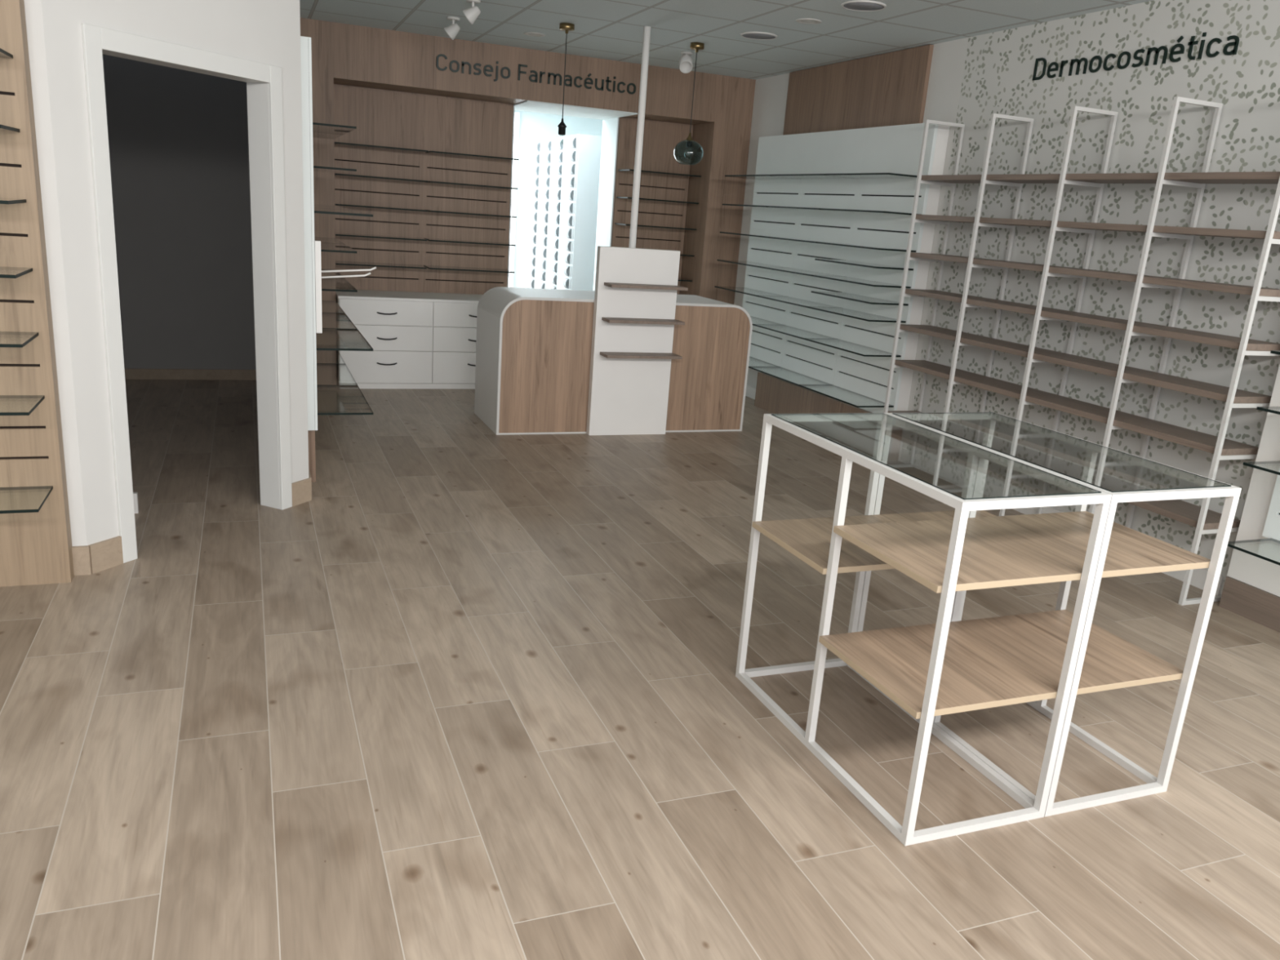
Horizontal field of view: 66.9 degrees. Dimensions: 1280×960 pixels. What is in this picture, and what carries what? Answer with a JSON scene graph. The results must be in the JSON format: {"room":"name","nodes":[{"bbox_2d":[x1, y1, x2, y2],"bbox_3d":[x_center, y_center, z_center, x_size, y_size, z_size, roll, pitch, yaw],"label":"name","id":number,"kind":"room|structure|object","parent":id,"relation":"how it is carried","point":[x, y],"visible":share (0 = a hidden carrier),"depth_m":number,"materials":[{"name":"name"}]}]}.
{"room":"pharmacy","nodes":[
{"label":"pharmacy","id":0,"kind":"room"},
{"bbox_2d":[23,0,87,546],"bbox_3d":[-3.258,-0.938,3.179,2.370,2.790,0.110,-2,17,-22],"label":"wall","id":1,"kind":"structure","parent":0,"point":[33,8],"depth_m":3.60,"materials":[{"name":"white paint"}]},
{"bbox_2d":[41,0,308,545],"bbox_3d":[-1.940,-1.109,4.159,0.120,2.790,1.273,11,17,22],"label":"wall","id":2,"kind":"structure","parent":0,"point":[268,32],"depth_m":3.85,"materials":[{"name":"white paint"}]},
{"bbox_2d":[71,535,123,575],"bbox_3d":[-2.213,0.312,3.966,0.046,0.120,0.198,14,18,32],"label":"baseboard","id":3,"kind":"structure","parent":2,"relation":"attached to","point":[90,559],"depth_m":3.95,"materials":[{"name":"wood"}]},
{"bbox_2d":[80,23,292,563],"bbox_3d":[-1.962,-0.772,4.255,0.144,2.087,0.987,11,17,22],"label":"door frame","id":4,"kind":"structure","parent":2,"relation":"in","point":[264,81],"depth_m":4.38,"materials":[{"name":"white paint"}]},
{"bbox_2d":[102,53,603,369],"bbox_3d":[-2.379,-2.183,7.922,7.600,2.790,8.370,-2,17,-22],"label":"wall","id":5,"kind":"structure","parent":0,"point":[179,147],"depth_m":7.57,"materials":[{"name":"paint"}]},
{"bbox_2d":[124,368,256,380],"bbox_3d":[-4.517,-0.828,7.526,3.049,0.085,0.014,-2,17,-22],"label":"baseboard","id":6,"kind":"structure","parent":5,"relation":"attached to","point":[130,373],"depth_m":7.86,"materials":[{"name":"tile"}]},
{"bbox_2d":[508,111,519,287],"bbox_3d":[-2.570,-3.273,12.054,2.082,2.660,0.060,-2,17,-22],"label":"trim","id":7,"kind":"structure","parent":5,"relation":"attached to","point":[517,114],"depth_m":12.33,"materials":[{"name":"white paint"}]},
{"bbox_2d":[300,17,755,385],"bbox_3d":[-1.048,-2.267,8.588,4.030,2.790,0.630,-2,17,-22],"label":"wall","id":8,"kind":"structure","parent":0,"point":[344,55],"depth_m":8.10,"materials":[{"name":"brown wood"}]},
{"bbox_2d":[435,53,635,93],"bbox_3d":[-0.825,-3.325,7.991,1.699,0.155,0.014,-2,17,-22],"label":"sign","id":9,"kind":"object","parent":8,"relation":"attached to","point":[541,73],"depth_m":7.98,"materials":[{"name":"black plastic"}]},
{"bbox_2d":[506,100,637,290],"bbox_3d":[-0.721,-2.124,8.902,0.980,2.396,0.868,-2,17,-22],"label":"trim","id":10,"kind":"structure","parent":8,"relation":"attached to","point":[610,117],"depth_m":8.97,"materials":[{"name":"white paint"}]},
{"bbox_2d":[0,379,1279,959],"bbox_3d":[-1.323,-0.152,6.265,8.200,0.080,14.200,-2,17,-22],"label":"floor","id":11,"kind":"structure","parent":0,"point":[477,694],"depth_m":3.01,"materials":[{"name":"brown wood"}]},
{"bbox_2d":[0,0,74,586],"bbox_3d":[-2.495,-0.890,3.225,0.818,2.785,0.389,-2,17,-22],"label":"panel","id":12,"kind":"object","parent":11,"relation":"on","point":[36,538],"visible":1,"depth_m":3.58,"materials":[{"name":"brown wood"}]},
{"bbox_2d":[0,266,32,278],"bbox_3d":[-2.488,-0.708,3.233,0.745,0.012,0.299,-2,17,-22],"label":"glass shelf","id":13,"kind":"object","parent":12,"relation":"attached to","point":[5,272],"depth_m":3.37,"materials":[{"name":"black"}]},
{"bbox_2d":[0,331,38,347],"bbox_3d":[-2.505,-0.485,3.295,0.745,0.012,0.299,-2,17,-22],"label":"glass shelf","id":14,"kind":"object","parent":12,"relation":"attached to","point":[28,336],"depth_m":3.54,"materials":[{"name":"black"}]},
{"bbox_2d":[0,395,44,415],"bbox_3d":[-2.522,-0.258,3.358,0.745,0.012,0.299,-2,17,-22],"label":"glass shelf","id":15,"kind":"object","parent":12,"relation":"attached to","point":[4,399],"depth_m":3.59,"materials":[{"name":"black"}]},
{"bbox_2d":[0,485,53,513],"bbox_3d":[-2.547,0.081,3.452,0.745,0.012,0.299,-2,17,-22],"label":"glass shelf","id":16,"kind":"object","parent":12,"relation":"attached to","point":[4,490],"depth_m":3.68,"materials":[{"name":"black"}]},
{"bbox_2d":[307,430,315,481],"bbox_3d":[-2.295,-0.498,6.524,0.041,0.306,2.640,-2,17,-22],"label":"plinth","id":17,"kind":"object","parent":11,"relation":"on","point":[311,433],"visible":0.14,"depth_m":5.35,"materials":[{"name":"brown wood"}]},
{"bbox_2d":[333,85,428,292],"bbox_3d":[-2.198,-2.028,8.183,0.760,2.380,0.318,-2,17,-22],"label":"panel","id":18,"kind":"object","parent":11,"relation":"on","point":[385,148],"visible":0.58,"depth_m":8.19,"materials":[{"name":"brown wood"}]},
{"bbox_2d":[333,142,428,152],"bbox_3d":[-2.140,-2.736,7.976,0.736,0.012,0.294,-2,17,-22],"label":"glass shelf","id":19,"kind":"object","parent":18,"relation":"attached to","point":[353,146],"depth_m":8.05,"materials":[{"name":"black"}]},
{"bbox_2d":[334,173,427,182],"bbox_3d":[-2.157,-2.507,8.039,0.736,0.012,0.294,-2,17,-22],"label":"glass shelf","id":20,"kind":"object","parent":18,"relation":"attached to","point":[365,177],"depth_m":8.13,"materials":[{"name":"black"}]},
{"bbox_2d":[334,203,427,211],"bbox_3d":[-2.174,-2.280,8.102,0.736,0.012,0.294,-2,17,-22],"label":"glass shelf","id":21,"kind":"object","parent":18,"relation":"attached to","point":[357,206],"depth_m":8.21,"materials":[{"name":"black"}]},
{"bbox_2d":[335,232,426,240],"bbox_3d":[-2.191,-2.050,8.165,0.736,0.012,0.294,-2,17,-22],"label":"glass shelf","id":22,"kind":"object","parent":18,"relation":"attached to","point":[362,236],"depth_m":8.25,"materials":[{"name":"black"}]},
{"bbox_2d":[335,261,426,269],"bbox_3d":[-2.208,-1.827,8.227,0.736,0.012,0.294,-2,17,-22],"label":"glass shelf","id":23,"kind":"object","parent":18,"relation":"attached to","point":[379,264],"depth_m":8.29,"materials":[{"name":"black"}]},
{"bbox_2d":[335,289,482,389],"bbox_3d":[-1.840,-1.212,8.385,1.520,0.755,0.615,-2,17,-22],"label":"base cabinet","id":24,"kind":"object","parent":11,"relation":"on","point":[417,340],"visible":0.64,"depth_m":8.07,"materials":[{"name":"white paint"}]},
{"bbox_2d":[422,96,518,294],"bbox_3d":[-1.490,-2.053,8.466,0.764,2.380,0.318,-2,17,-22],"label":"panel","id":25,"kind":"object","parent":11,"relation":"on","point":[468,161],"visible":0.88,"depth_m":8.46,"materials":[{"name":"brown wood"}]},
{"bbox_2d":[423,265,514,273],"bbox_3d":[-1.500,-1.852,8.510,0.741,0.012,0.294,-2,17,-22],"label":"glass shelf","id":26,"kind":"object","parent":25,"relation":"attached to","point":[463,268],"depth_m":8.57,"materials":[{"name":"black"}]},
{"bbox_2d":[424,238,515,246],"bbox_3d":[-1.484,-2.075,8.448,0.741,0.012,0.294,-2,17,-22],"label":"glass shelf","id":27,"kind":"object","parent":25,"relation":"attached to","point":[460,242],"depth_m":8.54,"materials":[{"name":"black"}]},
{"bbox_2d":[424,181,517,189],"bbox_3d":[-1.449,-2.531,8.322,0.741,0.012,0.294,-2,17,-22],"label":"glass shelf","id":28,"kind":"object","parent":25,"relation":"attached to","point":[446,184],"depth_m":8.42,"materials":[{"name":"black"}]},
{"bbox_2d":[425,151,518,160],"bbox_3d":[-1.432,-2.761,8.258,0.741,0.012,0.294,-2,17,-22],"label":"glass shelf","id":29,"kind":"object","parent":25,"relation":"attached to","point":[451,155],"depth_m":8.33,"materials":[{"name":"black"}]},
{"bbox_2d":[426,209,516,217],"bbox_3d":[-1.466,-2.305,8.384,0.741,0.012,0.294,-2,17,-22],"label":"glass shelf","id":30,"kind":"object","parent":25,"relation":"attached to","point":[451,213],"depth_m":8.49,"materials":[{"name":"black"}]},
{"bbox_2d":[524,133,601,290],"bbox_3d":[-0.671,-2.596,10.847,0.834,2.275,1.784,-2,17,-22],"label":"display panel","id":31,"kind":"object","parent":11,"relation":"on","point":[564,171],"visible":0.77,"depth_m":10.11,"materials":[{"name":"white plastic"}]},
{"bbox_2d":[474,286,752,435],"bbox_3d":[-0.206,-0.909,7.345,1.937,0.962,0.720,-2,17,-22],"label":"counter","id":32,"kind":"object","parent":11,"relation":"on","point":[534,345],"depth_m":6.94,"materials":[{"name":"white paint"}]},
{"bbox_2d":[628,26,650,248],"bbox_3d":[-0.016,-2.200,6.818,0.080,1.825,0.080,-2,17,-22],"label":"pole","id":33,"kind":"object","parent":32,"relation":"on","point":[646,31],"visible":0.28,"depth_m":6.74,"materials":[{"name":"white metal"}]},
{"bbox_2d":[586,245,688,435],"bbox_3d":[-0.018,-0.956,6.875,0.610,1.330,0.223,-2,17,-22],"label":"display stand","id":34,"kind":"object","parent":11,"relation":"on","point":[634,321],"visible":1,"depth_m":6.89,"materials":[{"name":"white paint"}]},
{"bbox_2d":[600,351,682,359],"bbox_3d":[0.008,-0.883,6.873,0.568,0.020,0.159,-2,17,-22],"label":"shelf","id":35,"kind":"object","parent":34,"relation":"attached to","point":[607,355],"depth_m":6.85,"materials":[{"name":"brown wood"}]},
{"bbox_2d":[601,316,684,324],"bbox_3d":[0.025,-1.116,6.808,0.568,0.020,0.159,-2,17,-22],"label":"shelf","id":36,"kind":"object","parent":34,"relation":"attached to","point":[605,320],"depth_m":6.80,"materials":[{"name":"brown wood"}]},
{"bbox_2d":[604,282,688,290],"bbox_3d":[0.043,-1.347,6.744,0.568,0.020,0.159,-2,17,-22],"label":"shelf","id":37,"kind":"object","parent":34,"relation":"attached to","point":[607,286],"depth_m":6.75,"materials":[{"name":"brown wood"}]},
{"bbox_2d":[611,118,701,294],"bbox_3d":[0.122,-2.110,9.110,0.730,2.380,0.318,-2,17,-22],"label":"panel","id":38,"kind":"object","parent":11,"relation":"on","point":[664,181],"visible":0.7,"depth_m":9.06,"materials":[{"name":"brown wood"}]},
{"bbox_2d":[614,222,696,230],"bbox_3d":[0.146,-2.361,9.029,0.706,0.012,0.294,-2,17,-22],"label":"glass shelf","id":39,"kind":"object","parent":38,"relation":"attached to","point":[641,226],"depth_m":9.14,"materials":[{"name":"black"}]},
{"bbox_2d":[616,196,698,204],"bbox_3d":[0.163,-2.588,8.966,0.706,0.012,0.294,-2,17,-22],"label":"glass shelf","id":40,"kind":"object","parent":38,"relation":"attached to","point":[642,200],"depth_m":9.08,"materials":[{"name":"black"}]},
{"bbox_2d":[617,168,701,177],"bbox_3d":[0.181,-2.818,8.902,0.706,0.012,0.294,-2,17,-22],"label":"glass shelf","id":41,"kind":"object","parent":38,"relation":"attached to","point":[644,172],"depth_m":8.98,"materials":[{"name":"black"}]},
{"bbox_2d":[754,372,902,461],"bbox_3d":[1.440,-0.543,7.717,0.143,0.299,1.920,-2,17,-22],"label":"plinth","id":42,"kind":"object","parent":11,"relation":"on","point":[774,395],"visible":0.71,"depth_m":7.58,"materials":[{"name":"brown wood"}]},
{"bbox_2d":[735,413,1111,845],"bbox_3d":[0.777,0.369,2.989,0.492,0.964,1.000,-2,17,-22],"label":"display table","id":43,"kind":"object","parent":11,"relation":"on","point":[928,671],"visible":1,"depth_m":2.75,"materials":[{"name":"white metal"}]},
{"bbox_2d":[751,515,895,574],"bbox_3d":[0.693,0.204,3.185,0.492,0.019,0.452,-2,17,-22],"label":"shelf","id":44,"kind":"object","parent":43,"relation":"attached to","point":[809,540],"depth_m":3.13,"materials":[{"name":"brown wood"}]},
{"bbox_2d":[818,622,1057,719],"bbox_3d":[0.856,0.536,2.805,0.492,0.019,0.476,-2,17,-22],"label":"shelf","id":45,"kind":"object","parent":43,"relation":"attached to","point":[975,675],"depth_m":2.76,"materials":[{"name":"brown wood"}]},
{"bbox_2d":[833,518,1082,593],"bbox_3d":[0.881,0.200,2.712,0.492,0.019,0.476,-2,17,-22],"label":"shelf","id":46,"kind":"object","parent":43,"relation":"attached to","point":[990,557],"depth_m":2.66,"materials":[{"name":"brown wood"}]},
{"bbox_2d":[857,412,1241,817],"bbox_3d":[1.228,0.353,3.169,0.480,0.964,1.000,-2,17,-22],"label":"display table","id":47,"kind":"object","parent":11,"relation":"on","point":[1037,642],"visible":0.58,"depth_m":2.90,"materials":[{"name":"white metal"}]},
{"bbox_2d":[875,510,996,522],"bbox_3d":[1.144,0.188,3.365,0.480,0.019,0.452,-2,17,-22],"label":"shelf","id":48,"kind":"object","parent":47,"relation":"attached to","point":[939,515],"depth_m":3.50,"materials":[{"name":"brown wood"}]},
{"bbox_2d":[952,609,1183,694],"bbox_3d":[1.307,0.520,2.986,0.480,0.019,0.476,-2,17,-22],"label":"shelf","id":49,"kind":"object","parent":47,"relation":"attached to","point":[1037,642],"depth_m":2.95,"materials":[{"name":"brown wood"}]},
{"bbox_2d":[969,511,1210,577],"bbox_3d":[1.333,0.184,2.893,0.480,0.019,0.476,-2,17,-22],"label":"shelf","id":50,"kind":"object","parent":47,"relation":"attached to","point":[1064,536],"depth_m":2.85,"materials":[{"name":"brown wood"}]},
{"bbox_2d":[883,96,1279,605],"bbox_3d":[2.291,-0.844,5.346,0.295,2.262,2.446,-2,17,-22],"label":"shelving unit","id":51,"kind":"object","parent":11,"relation":"on","point":[1206,521],"visible":0.91,"depth_m":5.02,"materials":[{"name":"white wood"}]},
{"bbox_2d":[1218,576,1279,632],"bbox_3d":[2.949,0.651,4.096,0.128,0.148,0.980,-2,17,-22],"label":"plinth","id":52,"kind":"object","parent":11,"relation":"on","point":[1259,606],"visible":0.8,"depth_m":4.38,"materials":[{"name":"brown wood"}]},
{"bbox_2d":[299,0,1153,79],"bbox_3d":[-0.228,-2.247,3.340,8.200,0.080,9.340,-2,17,-22],"label":"ceiling","id":53,"kind":"structure","parent":0,"point":[606,29],"depth_m":6.46,"materials":[{"name":"tile"}]},
{"bbox_2d":[840,0,886,11],"bbox_3d":[1.262,-2.675,5.466,0.254,0.009,0.254,-2,17,-22],"label":"ceiling speaker","id":54,"kind":"object","parent":53,"relation":"attached to","point":[854,5],"visible":1,"depth_m":5.45},
{"bbox_2d":[843,2,884,10],"bbox_3d":[1.262,-2.675,5.466,0.226,0.008,0.226,-2,17,-22],"label":"grille","id":55,"kind":"object","parent":54,"relation":"attached to","point":[850,6],"depth_m":5.46,"materials":[{"name":"white metal"}]},
{"bbox_2d":[733,0,1279,595],"bbox_3d":[2.592,-1.050,5.179,0.120,2.790,9.900,-2,17,-22],"label":"wall","id":56,"kind":"structure","parent":0,"point":[971,79],"depth_m":5.16,"materials":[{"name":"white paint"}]},
{"bbox_2d":[714,133,807,377],"bbox_3d":[1.028,-1.916,8.289,0.418,1.975,0.810,-2,17,-22],"label":"panel","id":57,"kind":"object","parent":56,"relation":"attached to","point":[785,153],"visible":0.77,"depth_m":8.26,"materials":[{"name":"white paint"}]},
{"bbox_2d":[714,285,785,296],"bbox_3d":[0.950,-1.622,8.347,0.299,0.012,0.794,-2,17,-22],"label":"glass shelf","id":58,"kind":"object","parent":57,"relation":"attached to","point":[755,291],"depth_m":8.34,"materials":[{"name":"black"}]},
{"bbox_2d":[716,259,786,267],"bbox_3d":[0.967,-1.845,8.286,0.299,0.012,0.794,-2,17,-22],"label":"glass shelf","id":59,"kind":"object","parent":57,"relation":"attached to","point":[749,263],"depth_m":8.29,"materials":[{"name":"black"}]},
{"bbox_2d":[720,231,791,238],"bbox_3d":[0.984,-2.075,8.222,0.299,0.012,0.794,-2,17,-22],"label":"glass shelf","id":60,"kind":"object","parent":57,"relation":"attached to","point":[752,234],"depth_m":8.23,"materials":[{"name":"black"}]},
{"bbox_2d":[722,204,793,209],"bbox_3d":[1.002,-2.302,8.159,0.299,0.012,0.794,-2,17,-22],"label":"glass shelf","id":61,"kind":"object","parent":57,"relation":"attached to","point":[754,206],"depth_m":8.18,"materials":[{"name":"black"}]},
{"bbox_2d":[724,174,795,179],"bbox_3d":[1.019,-2.532,8.096,0.299,0.012,0.794,-2,17,-22],"label":"glass shelf","id":62,"kind":"object","parent":57,"relation":"attached to","point":[746,176],"depth_m":8.07,"materials":[{"name":"black"}]},
{"bbox_2d":[748,355,780,368],"bbox_3d":[0.908,-1.056,8.504,0.299,0.012,0.794,-2,17,-22],"label":"glass shelf","id":63,"kind":"object","parent":57,"relation":"attached to","point":[766,362],"depth_m":8.46,"materials":[{"name":"black"}]},
{"bbox_2d":[750,315,782,325],"bbox_3d":[0.933,-1.395,8.410,0.299,0.012,0.794,-2,17,-22],"label":"glass shelf","id":64,"kind":"object","parent":57,"relation":"attached to","point":[762,320],"depth_m":8.27,"materials":[{"name":"black"}]},
{"bbox_2d":[750,128,866,396],"bbox_3d":[1.323,-1.694,7.568,0.418,1.975,0.810,-2,17,-22],"label":"panel","id":65,"kind":"object","parent":56,"relation":"attached to","point":[804,362],"visible":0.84,"depth_m":7.56,"materials":[{"name":"white paint"}]},
{"bbox_2d":[750,366,832,386],"bbox_3d":[1.203,-0.834,7.783,0.299,0.012,0.794,-2,17,-22],"label":"glass shelf","id":66,"kind":"object","parent":65,"relation":"attached to","point":[816,380],"depth_m":7.83,"materials":[{"name":"black"}]},
{"bbox_2d":[754,324,838,339],"bbox_3d":[1.229,-1.174,7.689,0.299,0.012,0.794,-2,17,-22],"label":"glass shelf","id":67,"kind":"object","parent":65,"relation":"attached to","point":[797,331],"depth_m":7.66,"materials":[{"name":"black"}]},
{"bbox_2d":[757,295,839,307],"bbox_3d":[1.246,-1.401,7.627,0.299,0.012,0.794,-2,17,-22],"label":"glass shelf","id":68,"kind":"object","parent":65,"relation":"attached to","point":[805,301],"depth_m":7.61,"materials":[{"name":"black"}]},
{"bbox_2d":[760,266,844,276],"bbox_3d":[1.263,-1.624,7.565,0.299,0.012,0.794,-2,17,-22],"label":"glass shelf","id":69,"kind":"object","parent":65,"relation":"attached to","point":[800,270],"depth_m":7.55,"materials":[{"name":"black"}]},
{"bbox_2d":[766,205,844,212],"bbox_3d":[1.297,-2.080,7.439,0.299,0.012,0.794,-2,17,-22],"label":"glass shelf","id":70,"kind":"object","parent":65,"relation":"attached to","point":[802,208],"depth_m":7.48,"materials":[{"name":"black"}]},
{"bbox_2d":[764,235,848,244],"bbox_3d":[1.280,-1.853,7.501,0.299,0.012,0.794,-2,17,-22],"label":"glass shelf","id":71,"kind":"object","parent":65,"relation":"attached to","point":[799,239],"depth_m":7.54,"materials":[{"name":"black"}]},
{"bbox_2d":[769,173,855,178],"bbox_3d":[1.315,-2.310,7.375,0.299,0.012,0.794,-2,17,-22],"label":"glass shelf","id":72,"kind":"object","parent":65,"relation":"attached to","point":[788,175],"depth_m":7.32,"materials":[{"name":"black"}]},
{"bbox_2d":[782,44,933,135],"bbox_3d":[1.584,-2.910,7.332,0.031,0.495,1.855,-2,17,-22],"label":"board","id":73,"kind":"object","parent":56,"relation":"attached to","point":[891,88],"visible":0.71,"depth_m":7.17,"materials":[{"name":"brown wood"}]},
{"bbox_2d":[800,123,950,413],"bbox_3d":[1.615,-1.475,6.856,0.418,1.975,0.790,-2,17,-22],"label":"panel","id":74,"kind":"object","parent":56,"relation":"attached to","point":[887,176],"visible":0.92,"depth_m":6.79,"materials":[{"name":"white paint"}]},
{"bbox_2d":[800,385,893,407],"bbox_3d":[1.495,-0.616,7.071,0.299,0.012,0.774,-2,17,-22],"label":"glass shelf","id":75,"kind":"object","parent":74,"relation":"attached to","point":[879,402],"depth_m":7.11,"materials":[{"name":"black"}]},
{"bbox_2d":[805,338,901,356],"bbox_3d":[1.521,-0.955,6.977,0.299,0.012,0.774,-2,17,-22],"label":"glass shelf","id":76,"kind":"object","parent":74,"relation":"attached to","point":[855,346],"depth_m":6.94,"materials":[{"name":"black"}]},
{"bbox_2d":[808,306,906,322],"bbox_3d":[1.538,-1.182,6.915,0.299,0.012,0.774,-2,17,-22],"label":"glass shelf","id":77,"kind":"object","parent":74,"relation":"attached to","point":[858,313],"depth_m":6.88,"materials":[{"name":"black"}]},
{"bbox_2d":[811,290,908,305],"bbox_3d":[1.546,-1.293,6.884,0.299,0.012,0.774,-2,17,-22],"label":"glass shelf","id":78,"kind":"object","parent":74,"relation":"attached to","point":[855,295],"depth_m":6.85,"materials":[{"name":"black"}]},
{"bbox_2d":[813,275,911,288],"bbox_3d":[1.555,-1.405,6.853,0.299,0.012,0.774,-2,17,-22],"label":"glass shelf","id":79,"kind":"object","parent":74,"relation":"attached to","point":[865,280],"depth_m":6.82,"materials":[{"name":"black"}]},
{"bbox_2d":[814,258,913,270],"bbox_3d":[1.563,-1.519,6.821,0.299,0.012,0.774,-2,17,-22],"label":"glass shelf","id":80,"kind":"object","parent":74,"relation":"attached to","point":[870,264],"depth_m":6.81,"materials":[{"name":"black"}]},
{"bbox_2d":[817,241,915,252],"bbox_3d":[1.572,-1.635,6.789,0.299,0.012,0.774,-2,17,-22],"label":"glass shelf","id":81,"kind":"object","parent":74,"relation":"attached to","point":[872,246],"depth_m":6.80,"materials":[{"name":"black"}]},
{"bbox_2d":[824,173,917,178],"bbox_3d":[1.607,-2.091,6.663,0.299,0.012,0.774,-2,17,-22],"label":"glass shelf","id":82,"kind":"object","parent":74,"relation":"attached to","point":[857,175],"depth_m":6.57,"materials":[{"name":"black"}]},
{"bbox_2d":[820,208,921,215],"bbox_3d":[1.589,-1.861,6.727,0.299,0.012,0.774,-2,17,-22],"label":"glass shelf","id":83,"kind":"object","parent":74,"relation":"attached to","point":[858,211],"depth_m":6.70,"materials":[{"name":"black"}]},
{"bbox_2d":[745,385,1223,595],"bbox_3d":[1.811,-0.221,7.030,0.012,0.100,5.350,-2,17,-22],"label":"baseboard","id":84,"kind":"structure","parent":56,"relation":"attached to","point":[950,474],"depth_m":6.12,"materials":[{"name":"brown wood"}]},
{"bbox_2d":[1032,32,1239,80],"bbox_3d":[2.531,-2.209,5.054,0.008,0.120,1.297,-2,17,-22],"label":"sign","id":85,"kind":"object","parent":56,"relation":"attached to","point":[1192,42],"depth_m":4.96,"materials":[{"name":"black plastic"}]},
{"bbox_2d":[1226,350,1279,596],"bbox_3d":[2.877,-0.439,3.734,0.458,2.125,0.985,-2,17,-22],"label":"panel","id":86,"kind":"object","parent":56,"relation":"attached to","point":[1255,562],"visible":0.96,"depth_m":4.31,"materials":[{"name":"white paint"}]},
{"bbox_2d":[1227,537,1279,565],"bbox_3d":[2.776,0.373,3.844,0.299,0.012,0.790,-2,17,-22],"label":"glass shelf","id":87,"kind":"object","parent":86,"relation":"attached to","point":[1276,540],"depth_m":4.12,"materials":[{"name":"black"}]},
{"bbox_2d":[1243,460,1279,475],"bbox_3d":[2.802,0.034,3.750,0.299,0.012,0.790,-2,17,-22],"label":"glass shelf","id":88,"kind":"object","parent":86,"relation":"attached to","point":[1247,464],"depth_m":4.03,"materials":[{"name":"black"}]},
{"bbox_3d":[-2.326,-1.714,6.239,0.120,2.790,3.460,-2,17,-22],"label":"wall","id":89,"kind":"structure","parent":0,"visible":0},
{"bbox_2d":[291,466,311,506],"bbox_3d":[-2.334,-0.376,6.423,0.111,0.120,3.318,-2,17,-22],"label":"baseboard","id":90,"kind":"structure","parent":89,"relation":"attached to","point":[301,491],"depth_m":5.00,"materials":[{"name":"wood"}]},
{"bbox_2d":[312,131,345,364],"bbox_3d":[-2.314,-1.776,6.851,0.359,1.973,0.804,-2,17,-22],"label":"panel","id":91,"kind":"object","parent":89,"relation":"attached to","point":[327,306],"visible":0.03,"depth_m":6.86,"materials":[{"name":"clear glass"}]},
{"bbox_2d":[315,346,345,364],"bbox_3d":[-2.349,-0.914,7.102,0.294,0.012,0.781,-2,17,-22],"label":"glass shelf","id":92,"kind":"object","parent":91,"relation":"attached to","point":[316,347],"depth_m":7.23,"materials":[{"name":"black"}]},
{"bbox_2d":[321,300,345,313],"bbox_3d":[-2.323,-1.253,7.008,0.294,0.012,0.781,-2,17,-22],"label":"glass shelf","id":93,"kind":"object","parent":91,"relation":"attached to","point":[327,306],"depth_m":6.96,"materials":[{"name":"black"}]},
{"bbox_2d":[312,122,357,386],"bbox_3d":[-2.019,-1.556,6.133,0.359,1.973,0.809,-2,17,-22],"label":"shelves","id":94,"kind":"object","parent":89,"relation":"attached to","point":[329,321],"visible":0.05,"depth_m":6.07,"materials":[{"name":"clear glass"}]},
{"bbox_2d":[312,122,356,134],"bbox_3d":[-1.943,-2.168,5.976,0.294,0.012,0.786,-2,17,-22],"label":"glass shelf","id":95,"kind":"object","parent":94,"relation":"attached to","point":[317,127],"depth_m":5.83,"materials":[{"name":"black"}]},
{"bbox_2d":[316,364,357,386],"bbox_3d":[-2.054,-0.693,6.384,0.294,0.012,0.786,-2,17,-22],"label":"glass shelf","id":96,"kind":"object","parent":94,"relation":"attached to","point":[317,364],"depth_m":6.69,"materials":[{"name":"black"}]},
{"bbox_2d":[320,242,356,253],"bbox_3d":[-1.994,-1.482,6.165,0.294,0.012,0.786,-2,17,-22],"label":"glass shelf","id":97,"kind":"object","parent":94,"relation":"attached to","point":[330,247],"depth_m":6.02,"materials":[{"name":"black"}]},
{"bbox_2d":[321,278,357,292],"bbox_3d":[-2.011,-1.259,6.227,0.294,0.012,0.786,-2,17,-22],"label":"glass shelf","id":98,"kind":"object","parent":94,"relation":"attached to","point":[327,284],"depth_m":6.12,"materials":[{"name":"black"}]},
{"bbox_2d":[321,312,357,328],"bbox_3d":[-2.028,-1.032,6.290,0.294,0.012,0.786,-2,17,-22],"label":"glass shelf","id":99,"kind":"object","parent":94,"relation":"attached to","point":[329,321],"depth_m":6.24,"materials":[{"name":"black"}]},
{"bbox_2d":[300,35,373,430],"bbox_3d":[-1.722,-1.333,5.410,0.359,1.973,0.814,-2,17,-22],"label":"panel","id":100,"kind":"object","parent":89,"relation":"attached to","point":[309,210],"visible":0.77,"depth_m":5.02,"materials":[{"name":"white paint"}]},
{"bbox_2d":[314,208,373,217],"bbox_3d":[-1.680,-1.490,5.379,0.294,0.012,0.791,-2,17,-22],"label":"glass shelf","id":101,"kind":"object","parent":100,"relation":"attached to","point":[323,211],"depth_m":5.08,"materials":[{"name":"black"}]},
{"bbox_2d":[315,328,373,351],"bbox_3d":[-1.732,-0.810,5.567,0.294,0.012,0.791,-2,17,-22],"label":"glass shelf","id":102,"kind":"object","parent":100,"relation":"attached to","point":[325,331],"depth_m":5.72,"materials":[{"name":"black"}]},
{"bbox_2d":[316,386,373,415],"bbox_3d":[-1.757,-0.470,5.661,0.294,0.012,0.791,-2,17,-22],"label":"glass shelf","id":103,"kind":"object","parent":100,"relation":"attached to","point":[317,414],"depth_m":5.36,"materials":[{"name":"black"}]},
{"bbox_2d":[314,240,376,333],"bbox_3d":[-1.562,-1.019,5.148,0.310,0.475,0.050,-2,17,-22],"label":"shelf","id":104,"kind":"object","parent":100,"relation":"attached to","point":[318,271],"visible":0.99,"depth_m":5.09,"materials":[{"name":"white metal"}]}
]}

